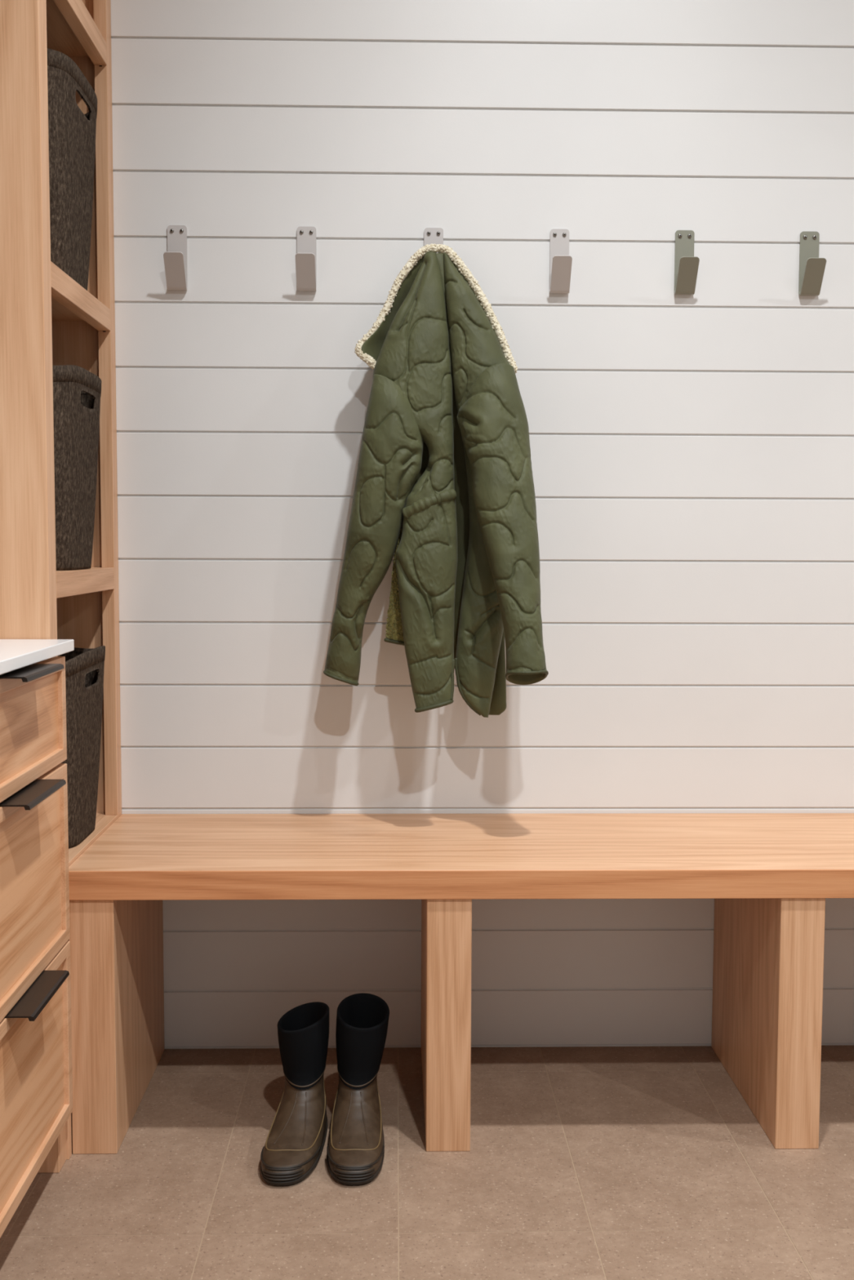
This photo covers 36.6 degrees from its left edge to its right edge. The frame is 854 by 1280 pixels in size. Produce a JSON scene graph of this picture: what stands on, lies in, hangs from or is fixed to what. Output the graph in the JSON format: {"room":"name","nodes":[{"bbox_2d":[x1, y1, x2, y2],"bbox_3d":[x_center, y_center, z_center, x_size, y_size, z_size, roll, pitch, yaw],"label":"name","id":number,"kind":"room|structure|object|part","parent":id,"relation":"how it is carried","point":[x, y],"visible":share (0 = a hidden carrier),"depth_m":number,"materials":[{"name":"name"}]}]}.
{"room":"mudroom","nodes":[
{"label":"mudroom","id":0,"kind":"room"},
{"bbox_2d":[0,1044,853,1279],"bbox_3d":[1.771,0.962,0.734,5.620,0.080,3.800,0,4,-1],"label":"floor","id":1,"kind":"structure","parent":0,"point":[581,1162],"depth_m":1.95,"materials":[{"name":"beige tile"}]},
{"bbox_2d":[0,656,72,1237],"bbox_3d":[-0.746,0.435,1.715,0.492,0.806,0.470,0,4,-1],"label":"base cabinet","id":2,"kind":"object","parent":1,"relation":"on","point":[36,1074],"visible":0.93,"depth_m":1.76,"materials":[{"name":"brown wood"}]},
{"bbox_3d":[-0.544,0.119,1.696,0.008,0.120,0.434,0,4,-1],"label":"panel","id":3,"kind":"part","parent":2,"relation":"part of","materials":[{"name":"brown wood"}]},
{"bbox_3d":[-0.545,0.336,1.712,0.008,0.232,0.434,0,4,-1],"label":"panel","id":4,"kind":"part","parent":2,"relation":"part of","materials":[{"name":"brown wood"}]},
{"bbox_3d":[-0.525,0.042,1.694,0.053,0.006,0.177,0,4,-1],"label":"handle","id":5,"kind":"part","parent":2,"relation":"part of","materials":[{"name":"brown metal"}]},
{"bbox_3d":[-0.546,0.605,1.733,0.008,0.230,0.434,0,4,-1],"label":"panel","id":6,"kind":"part","parent":2,"relation":"part of","materials":[{"name":"brown wood"}]},
{"bbox_3d":[-0.525,0.203,1.706,0.053,0.006,0.177,0,4,-1],"label":"handle","id":7,"kind":"part","parent":2,"relation":"part of","materials":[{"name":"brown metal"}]},
{"bbox_3d":[-0.543,0.119,1.696,0.020,0.155,0.469,0,4,-1],"label":"drawer","id":8,"kind":"part","parent":2,"relation":"part of","materials":[{"name":"brown wood"}]},
{"bbox_3d":[-0.544,0.336,1.712,0.020,0.268,0.469,0,4,-1],"label":"drawer","id":9,"kind":"part","parent":2,"relation":"part of","materials":[{"name":"brown wood"}]},
{"bbox_3d":[-0.545,0.605,1.733,0.020,0.266,0.469,0,4,-1],"label":"drawer","id":10,"kind":"part","parent":2,"relation":"part of","materials":[{"name":"brown wood"}]},
{"bbox_3d":[-0.526,0.473,1.726,0.053,0.006,0.177,0,4,-1],"label":"handle","id":11,"kind":"part","parent":2,"relation":"part of","materials":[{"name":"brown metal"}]},
{"bbox_2d":[0,639,74,675],"bbox_3d":[-0.780,0.025,1.681,0.521,0.017,0.476,0,4,-1],"label":"countertop","id":12,"kind":"structure","parent":2,"relation":"on","point":[15,654],"depth_m":1.77,"materials":[{"name":"white stone"}]},
{"bbox_2d":[0,0,121,1173],"bbox_3d":[-0.780,-0.566,2.121,0.439,2.740,0.484,0,4,-1],"label":"shelf unit","id":13,"kind":"object","parent":1,"relation":"on","point":[47,319],"visible":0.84,"depth_m":1.92,"materials":[{"name":"brown wood"}]},
{"bbox_3d":[-0.777,-0.549,1.901,0.435,2.740,0.044,0,4,-1],"label":"panel","id":14,"kind":"part","parent":13,"relation":"part of","materials":[{"name":"brown wood"}]},
{"bbox_3d":[-0.786,-1.037,2.097,0.400,0.018,0.422,0,4,-1],"label":"shelf","id":15,"kind":"part","parent":13,"relation":"part of","materials":[{"name":"brown wood"}]},
{"bbox_3d":[-0.788,-0.572,2.132,0.400,0.018,0.422,0,4,-1],"label":"shelf","id":16,"kind":"part","parent":13,"relation":"part of","materials":[{"name":"brown wood"}]},
{"bbox_2d":[47,48,97,290],"bbox_3d":[-0.706,-0.754,2.129,0.289,0.344,0.353,0,4,-1],"label":"basket","id":17,"kind":"object","parent":13,"relation":"on","point":[71,132],"visible":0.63,"depth_m":2.06,"materials":[{"name":"brown fabric"}]},
{"bbox_2d":[52,364,101,569],"bbox_3d":[-0.708,-0.284,2.164,0.289,0.330,0.353,0,4,-1],"label":"basket","id":18,"kind":"object","parent":13,"relation":"on","point":[77,391],"visible":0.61,"depth_m":2.10,"materials":[{"name":"brown fabric"}]},
{"bbox_3d":[-0.790,-0.110,2.167,0.400,0.018,0.422,0,4,-1],"label":"shelf","id":19,"kind":"part","parent":13,"relation":"part of","materials":[{"name":"brown wood"}]},
{"bbox_3d":[-0.799,-0.583,2.352,0.412,2.740,0.020,0,4,-1],"label":"panel","id":20,"kind":"part","parent":13,"relation":"part of","materials":[{"name":"brown wood"}]},
{"bbox_3d":[-0.575,-1.025,2.093,0.023,0.039,0.402,0,4,-1],"label":"rail","id":21,"kind":"part","parent":13,"relation":"part of","materials":[{"name":"brown wood"}]},
{"bbox_3d":[-0.577,-0.561,2.128,0.023,0.038,0.402,0,4,-1],"label":"rail","id":22,"kind":"part","parent":13,"relation":"part of","materials":[{"name":"brown wood"}]},
{"bbox_2d":[57,645,105,848],"bbox_3d":[-0.710,0.176,2.199,0.289,0.322,0.353,0,4,-1],"label":"basket","id":23,"kind":"object","parent":13,"relation":"on","point":[84,667],"visible":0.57,"depth_m":2.16,"materials":[{"name":"brown fabric"}]},
{"bbox_3d":[-0.579,-0.098,2.163,0.023,0.039,0.402,0,4,-1],"label":"rail","id":24,"kind":"part","parent":13,"relation":"part of","materials":[{"name":"brown wood"}]},
{"bbox_3d":[-0.792,0.347,2.201,0.400,0.018,0.422,0,4,-1],"label":"shelf","id":25,"kind":"part","parent":13,"relation":"part of","materials":[{"name":"brown wood"}]},
{"bbox_3d":[-0.581,0.363,2.217,0.023,0.051,0.441,0,4,-1],"label":"rail","id":26,"kind":"part","parent":13,"relation":"part of","materials":[{"name":"brown wood"}]},
{"bbox_2d":[260,1001,328,1185],"bbox_3d":[-0.208,0.714,2.067,0.090,0.201,0.273,1,4,5],"label":"rubber boot","id":27,"kind":"object","parent":1,"relation":"on","point":[293,1148],"visible":1,"depth_m":2.08,"materials":[{"name":"black rubber"}]},
{"bbox_2d":[326,993,389,1185],"bbox_3d":[-0.109,0.710,2.069,0.097,0.209,0.271,0,4,-1],"label":"rubber boot","id":28,"kind":"object","parent":1,"relation":"on","point":[355,1149],"visible":1,"depth_m":2.08,"materials":[{"name":"black rubber"}]},
{"bbox_2d":[68,813,853,1154],"bbox_3d":[0.607,0.574,2.267,2.355,0.457,0.428,0,4,-1],"label":"bench","id":29,"kind":"object","parent":1,"relation":"on","point":[769,877],"visible":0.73,"depth_m":2.07,"materials":[{"name":"brown wood"}]},
{"bbox_3d":[-0.531,0.594,2.243,0.070,0.411,0.422,0,4,-1],"label":"leg","id":30,"kind":"part","parent":29,"relation":"part of","materials":[{"name":"brown wood"}]},
{"bbox_3d":[0.029,0.595,2.257,0.070,0.411,0.422,0,4,-1],"label":"leg","id":31,"kind":"part","parent":29,"relation":"part of","materials":[{"name":"brown wood"}]},
{"bbox_3d":[0.608,0.369,2.253,2.355,0.046,0.426,0,4,-1],"label":"seat","id":32,"kind":"part","parent":29,"relation":"part of","materials":[{"name":"brown wood"}]},
{"bbox_3d":[0.590,0.597,2.270,0.070,0.411,0.422,0,4,-1],"label":"leg","id":33,"kind":"part","parent":29,"relation":"part of","materials":[{"name":"brown wood"}]},
{"bbox_2d":[111,0,853,1048],"bbox_3d":[1.733,-0.597,2.472,5.620,2.770,0.100,0,4,-1],"label":"wall","id":34,"kind":"structure","parent":0,"point":[692,455],"depth_m":2.40,"materials":[{"name":"white paint"}]},
{"bbox_2d":[163,225,187,289],"bbox_3d":[-0.455,-0.696,2.337,0.035,0.117,0.050,0,4,-1],"label":"coat hook","id":35,"kind":"object","parent":34,"relation":"attached to","point":[175,264],"visible":1,"depth_m":2.35,"materials":[{"name":"grey metal"}]},
{"bbox_2d":[295,226,316,291],"bbox_3d":[-0.220,-0.695,2.343,0.035,0.117,0.050,0,4,-1],"label":"coat hook","id":36,"kind":"object","parent":34,"relation":"attached to","point":[306,255],"visible":1,"depth_m":2.35,"materials":[{"name":"grey metal"}]},
{"bbox_2d":[423,227,443,253],"bbox_3d":[0.013,-0.695,2.348,0.035,0.117,0.050,0,4,-1],"label":"coat hook","id":37,"kind":"object","parent":34,"relation":"attached to","point":[431,235],"visible":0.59,"depth_m":2.37,"materials":[{"name":"grey metal"}]},
{"bbox_2d":[323,243,548,717],"bbox_3d":[0.042,-0.283,2.285,0.423,0.846,0.220,2,5,26],"label":"jacket","id":38,"kind":"object","parent":37,"relation":"hanging from","point":[444,486],"visible":1,"depth_m":2.25,"materials":[{"name":"green fabric"}]},
{"bbox_3d":[-0.015,-0.284,2.270,0.137,0.808,0.149,-1,5,-18],"label":"panel","id":39,"kind":"part","parent":38,"relation":"part of","materials":[{"name":"green fabric"}]},
{"bbox_3d":[0.004,-0.237,2.254,0.095,0.054,0.036,0,4,-1],"label":"waist casing","id":40,"kind":"part","parent":38,"relation":"part of","materials":[{"name":"green fabric"}]},
{"bbox_3d":[0.093,-0.277,2.303,0.131,0.825,0.105,0,4,-1],"label":"panel","id":41,"kind":"part","parent":38,"relation":"part of","materials":[{"name":"green fabric"}]},
{"bbox_3d":[0.126,-0.070,2.353,0.050,0.413,0.043,0,4,-1],"label":"panel","id":42,"kind":"part","parent":38,"relation":"part of","materials":[{"name":"green fabric"}]},
{"bbox_2d":[549,228,572,293],"bbox_3d":[0.244,-0.694,2.354,0.035,0.117,0.050,0,4,-1],"label":"coat hook","id":43,"kind":"object","parent":34,"relation":"attached to","point":[560,260],"visible":1,"depth_m":2.37,"materials":[{"name":"grey metal"}]},
{"bbox_2d":[674,230,699,294],"bbox_3d":[0.475,-0.694,2.359,0.035,0.117,0.050,0,4,-1],"label":"coat hook","id":44,"kind":"object","parent":34,"relation":"attached to","point":[686,264],"visible":1,"depth_m":2.37,"materials":[{"name":"grey metal"}]},
{"bbox_2d":[798,231,826,295],"bbox_3d":[0.706,-0.693,2.365,0.035,0.117,0.050,0,4,-1],"label":"coat hook","id":45,"kind":"object","parent":34,"relation":"attached to","point":[811,268],"visible":1,"depth_m":2.38,"materials":[{"name":"grey metal"}]}
]}

